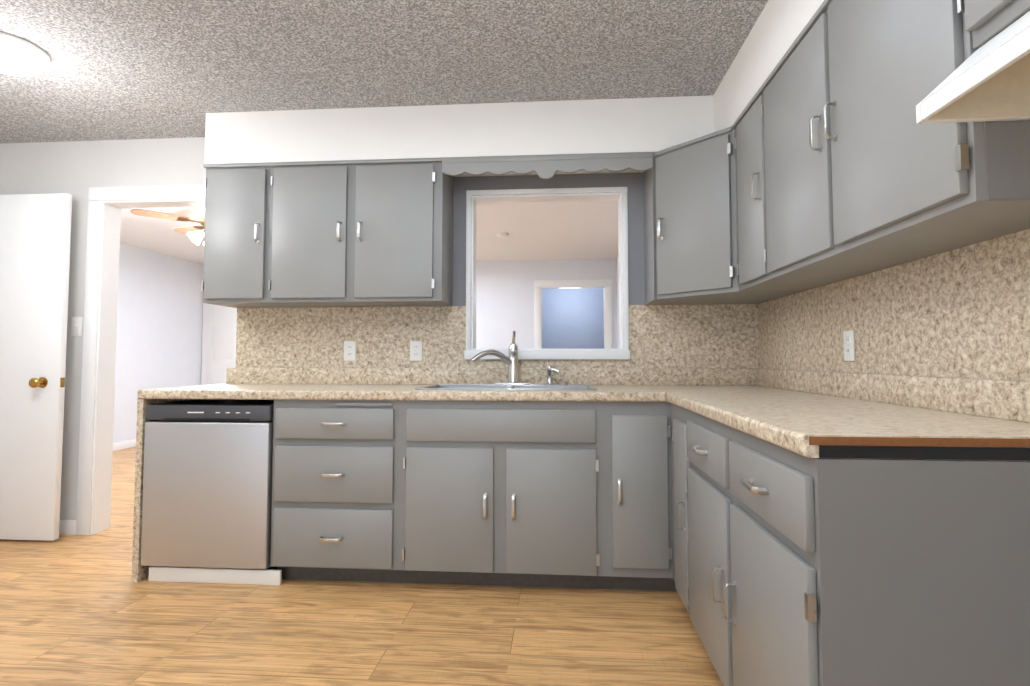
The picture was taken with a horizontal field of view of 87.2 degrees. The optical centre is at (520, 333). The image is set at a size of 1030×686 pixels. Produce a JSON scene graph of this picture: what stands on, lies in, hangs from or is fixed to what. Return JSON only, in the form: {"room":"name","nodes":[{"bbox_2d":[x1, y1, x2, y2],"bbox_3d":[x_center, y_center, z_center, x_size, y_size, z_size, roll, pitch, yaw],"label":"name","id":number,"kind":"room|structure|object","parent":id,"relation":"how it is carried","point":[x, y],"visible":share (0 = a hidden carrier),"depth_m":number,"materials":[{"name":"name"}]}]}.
{"room":"kitchen","nodes":[
{"label":"kitchen","id":0,"kind":"room"},
{"bbox_2d":[113,243,203,442],"bbox_3d":[-4.783,0.116,5.751,0.120,2.420,4.300,0,-3,4],"label":"wall","id":1,"kind":"structure","parent":0,"point":[159,321],"depth_m":6.84,"materials":[{"name":"paint"}]},
{"bbox_2d":[113,439,135,450],"bbox_3d":[-4.718,1.276,5.632,0.016,0.090,4.140,0,-3,4],"label":"baseboard","id":2,"kind":"structure","parent":1,"relation":"attached to","point":[124,444],"depth_m":6.35,"materials":[{"name":"white paint"}]},
{"bbox_2d":[0,447,722,685],"bbox_3d":[-1.833,1.245,3.342,6.610,0.060,11.720,0,-3,4],"label":"floor","id":3,"kind":"structure","parent":0,"point":[79,610],"depth_m":2.11,"materials":[{"name":"brown wood"}]},
{"bbox_2d":[140,399,281,584],"bbox_3d":[-1.442,0.772,2.848,0.683,0.838,0.592,0,-3,4],"label":"dishwasher","id":4,"kind":"object","parent":3,"relation":"on","point":[207,487],"visible":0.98,"depth_m":2.56,"materials":[{"name":"silver metal"}]},
{"bbox_2d":[270,400,676,590],"bbox_3d":[0.078,0.755,2.745,2.464,0.864,0.671,0,-3,4],"label":"base cabinet","id":5,"kind":"object","parent":3,"relation":"on","point":[566,494],"visible":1,"depth_m":2.47,"materials":[{"name":"paint"}]},
{"bbox_2d":[131,331,658,582],"bbox_3d":[-0.256,0.581,2.782,3.133,1.214,0.662,0,-3,4],"label":"countertop","id":6,"kind":"structure","parent":5,"relation":"on","point":[512,383],"depth_m":2.91,"materials":[{"name":"stone"}]},
{"bbox_2d":[470,331,531,384],"bbox_3d":[-0.101,0.129,2.940,0.318,0.297,0.189,0,-3,4],"label":"faucet","id":7,"kind":"object","parent":6,"relation":"on","point":[512,361],"depth_m":2.97,"materials":[{"name":"silver metal"}]},
{"bbox_2d":[415,384,596,389],"bbox_3d":[-0.057,0.358,2.791,0.874,0.174,0.450,0,-3,4],"label":"sink","id":8,"kind":"object","parent":6,"relation":"in","point":[436,386],"depth_m":2.94,"materials":[{"name":"silver metal"}]},
{"bbox_2d":[671,403,682,601],"bbox_3d":[0.958,0.730,2.208,0.628,0.864,0.373,0,-3,4],"label":"base cabinet","id":9,"kind":"object","parent":3,"relation":"on","point":[676,439],"depth_m":2.21,"materials":[{"name":"paint"}]},
{"bbox_2d":[679,407,1029,685],"bbox_3d":[0.907,0.697,1.514,0.628,0.864,1.019,0,-3,4],"label":"base cabinet","id":10,"kind":"object","parent":3,"relation":"on","point":[790,568],"depth_m":1.04,"materials":[{"name":"paint"}]},
{"bbox_2d":[659,368,1029,460],"bbox_3d":[0.912,0.203,1.704,0.644,0.140,1.350,0,-3,4],"label":"countertop","id":11,"kind":"structure","parent":10,"relation":"on","point":[814,414],"depth_m":1.42,"materials":[{"name":"stone"}]},
{"bbox_2d":[0,137,758,519],"bbox_3d":[-1.839,0.003,3.320,6.610,2.420,0.120,0,-3,4],"label":"wall","id":12,"kind":"structure","parent":0,"point":[660,337],"depth_m":3.20,"materials":[{"name":"beige paint"}]},
{"bbox_2d":[59,520,75,534],"bbox_3d":[-3.224,1.040,0.503,0.695,0.085,5.598,0,-3,4],"label":"baseboard","id":13,"kind":"structure","parent":12,"relation":"attached to","point":[67,527],"depth_m":3.26,"materials":[{"name":"white paint"}]},
{"bbox_2d":[71,317,82,335],"bbox_3d":[-2.723,-0.045,3.318,0.072,0.116,0.015,0,-3,4],"label":"switch plate","id":14,"kind":"object","parent":12,"relation":"attached to","point":[77,326],"visible":1,"depth_m":3.32,"materials":[{"name":"white plastic"}]},
{"bbox_2d":[76,185,236,534],"bbox_3d":[-2.142,0.153,3.336,1.053,2.120,0.152,0,-3,4],"label":"trim","id":15,"kind":"structure","parent":12,"relation":"attached to","point":[106,205],"depth_m":3.32,"materials":[{"name":"white paint"}]},
{"bbox_2d":[201,162,284,307],"bbox_3d":[-1.544,-0.545,3.103,0.376,0.765,0.316,0,-3,4],"label":"upper cabinet","id":16,"kind":"object","parent":12,"relation":"attached to","point":[236,232],"depth_m":2.95,"materials":[{"name":"paint"}]},
{"bbox_2d":[344,341,355,360],"bbox_3d":[-1.005,0.102,3.188,0.072,0.116,0.009,0,-3,4],"label":"electrical outlet","id":17,"kind":"object","parent":12,"relation":"attached to","point":[349,350],"visible":1,"depth_m":3.19,"materials":[{"name":"white plastic"}]},
{"bbox_2d":[269,158,452,307],"bbox_3d":[-0.881,-0.547,3.054,0.953,0.765,0.316,0,-3,4],"label":"upper cabinet","id":18,"kind":"object","parent":12,"relation":"attached to","point":[361,233],"depth_m":2.90,"materials":[{"name":"paint"}]},
{"bbox_2d":[410,341,421,360],"bbox_3d":[-0.608,0.100,3.158,0.072,0.116,0.009,0,-3,4],"label":"electrical outlet","id":19,"kind":"object","parent":12,"relation":"attached to","point":[415,350],"visible":1,"depth_m":3.16,"materials":[{"name":"white plastic"}]},
{"bbox_2d":[464,187,629,358],"bbox_3d":[0.155,-0.356,3.185,0.998,1.033,0.160,0,-3,4],"label":"trim","id":20,"kind":"structure","parent":12,"relation":"attached to","point":[620,195],"depth_m":3.13,"materials":[{"name":"white paint"}]},
{"bbox_2d":[644,127,806,304],"bbox_3d":[0.998,-0.561,2.770,0.624,0.765,0.608,0,-3,4],"label":"upper cabinet","id":21,"kind":"object","parent":12,"relation":"attached to","point":[691,223],"visible":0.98,"depth_m":2.63,"materials":[{"name":"paint"}]},
{"bbox_2d":[0,0,767,264],"bbox_3d":[-1.833,-1.242,3.458,6.610,0.080,11.720,0,-3,4],"label":"ceiling","id":22,"kind":"structure","parent":0,"point":[132,69],"depth_m":2.50,"materials":[{"name":"white paint"}]},
{"bbox_2d":[0,32,49,75],"bbox_3d":[-2.240,-1.199,2.362,0.282,0.106,0.282,0,-3,4],"label":"dome ceiling light","id":23,"kind":"object","parent":22,"relation":"attached to","point":[20,56],"visible":1,"depth_m":2.33,"materials":[{"name":"white glass"}]},
{"bbox_2d":[130,207,204,244],"bbox_3d":[-2.657,-0.802,4.793,1.175,0.672,1.169,0,-3,4],"label":"ceiling fan","id":24,"kind":"object","parent":22,"relation":"hanging from","point":[195,233],"visible":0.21,"depth_m":4.62,"materials":[{"name":"beige wood"}]},
{"bbox_2d":[204,95,711,176],"bbox_3d":[-0.369,-1.077,3.043,2.730,0.287,0.312,0,-3,4],"label":"soffit","id":25,"kind":"structure","parent":22,"relation":"attached to","point":[651,124],"depth_m":2.89,"materials":[{"name":"white paint"}]},
{"bbox_2d":[442,152,652,178],"bbox_3d":[0.137,-0.878,2.851,1.105,0.125,0.030,0,-3,4],"label":"scalloped valance","id":26,"kind":"object","parent":25,"relation":"attached to","point":[546,166],"visible":1,"depth_m":2.84,"materials":[{"name":"grey paint"}]},
{"bbox_2d":[496,233,507,237],"bbox_3d":[-0.194,-1.070,5.899,0.130,0.035,0.130,0,-3,4],"label":"smoke detector","id":27,"kind":"object","parent":22,"relation":"attached to","point":[501,235],"visible":1,"depth_m":5.86,"materials":[{"name":"white plastic"}]},
{"bbox_2d":[712,0,823,132],"bbox_3d":[1.054,-1.151,1.443,0.312,0.287,3.298,0,-3,4],"label":"soffit","id":28,"kind":"structure","parent":22,"relation":"attached to","point":[780,22],"depth_m":2.15,"materials":[{"name":"white paint"}]},
{"bbox_2d":[201,259,616,377],"bbox_3d":[-1.398,0.201,7.595,6.360,2.420,0.120,0,-3,4],"label":"wall","id":29,"kind":"structure","parent":0,"point":[504,300],"depth_m":7.46,"materials":[{"name":"paint"}]},
{"bbox_2d":[201,303,207,384],"bbox_3d":[-4.165,0.367,7.721,0.780,2.100,0.016,0,-3,4],"label":"door frame","id":30,"kind":"structure","parent":29,"relation":"attached to","point":[204,341],"depth_m":7.75,"materials":[{"name":"white paint"}]},
{"bbox_2d":[206,304,234,384],"bbox_3d":[-4.168,0.398,7.689,0.640,2.025,0.078,0,-3,4],"label":"room door","id":31,"kind":"structure","parent":29,"relation":"in","point":[220,339],"depth_m":7.72,"materials":[{"name":"white paint"}]},
{"bbox_2d":[534,279,611,348],"bbox_3d":[0.726,0.334,7.426,1.060,2.140,0.140,0,-3,4],"label":"trim","id":32,"kind":"structure","parent":29,"relation":"attached to","point":[540,285],"depth_m":7.40,"materials":[{"name":"white paint"}]},
{"bbox_2d":[542,288,603,348],"bbox_3d":[0.760,0.259,8.838,2.020,2.420,0.120,0,-3,4],"label":"wall","id":33,"kind":"structure","parent":0,"point":[572,318],"depth_m":8.78,"materials":[{"name":"blue paint"}]},
{"bbox_2d":[616,257,618,348],"bbox_3d":[1.386,0.092,5.236,0.460,2.420,4.180,0,-3,4],"label":"wall","id":34,"kind":"structure","parent":0,"point":[617,292],"depth_m":7.22,"materials":[{"name":"paint"}]},
{"bbox_2d":[758,229,1029,381],"bbox_3d":[1.182,-0.144,0.173,0.120,2.420,5.720,0,-3,4],"label":"wall","id":35,"kind":"structure","parent":0,"point":[962,312],"depth_m":1.66,"materials":[{"name":"beige stone"}]},
{"bbox_2d":[732,94,827,290],"bbox_3d":[1.115,-0.584,2.269,0.316,0.765,0.371,0,-3,4],"label":"upper cabinet","id":36,"kind":"object","parent":35,"relation":"attached to","point":[748,180],"depth_m":2.28,"materials":[{"name":"paint"}]},
{"bbox_2d":[843,330,854,360],"bbox_3d":[1.256,0.046,2.068,0.009,0.116,0.072,0,-3,4],"label":"electrical outlet","id":37,"kind":"object","parent":35,"relation":"attached to","point":[849,344],"visible":1,"depth_m":2.06,"materials":[{"name":"white plastic"}]},
{"bbox_2d":[756,0,1029,283],"bbox_3d":[1.063,-0.616,1.571,0.316,0.765,1.030,0,-3,4],"label":"upper cabinet","id":38,"kind":"object","parent":35,"relation":"attached to","point":[848,166],"depth_m":1.40,"materials":[{"name":"paint"}]},
{"bbox_2d":[957,0,1029,48],"bbox_3d":[0.972,-0.814,0.564,0.349,0.465,1.007,0,-3,4],"label":"upper cabinet","id":39,"kind":"object","parent":35,"relation":"attached to","point":[986,21],"visible":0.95,"depth_m":1.01,"materials":[{"name":"paint"}]},
{"bbox_2d":[916,11,1029,123],"bbox_3d":[0.953,-0.503,0.675,0.406,0.144,0.754,0,-3,4],"label":"range hood","id":40,"kind":"object","parent":39,"relation":"attached to","point":[989,80],"visible":1,"depth_m":1.04,"materials":[{"name":"white metal"}]},
{"bbox_3d":[-3.635,-0.127,0.528,0.120,2.420,5.720,0,-3,4],"label":"wall","id":41,"kind":"structure","parent":0,"visible":0},
{"bbox_2d":[0,193,71,540],"bbox_3d":[-3.026,0.180,3.174,0.682,2.028,0.116,0,-3,4],"label":"door","id":42,"kind":"structure","parent":41,"relation":"in","point":[35,235],"depth_m":3.17,"materials":[{"name":"white paint"}]}
]}

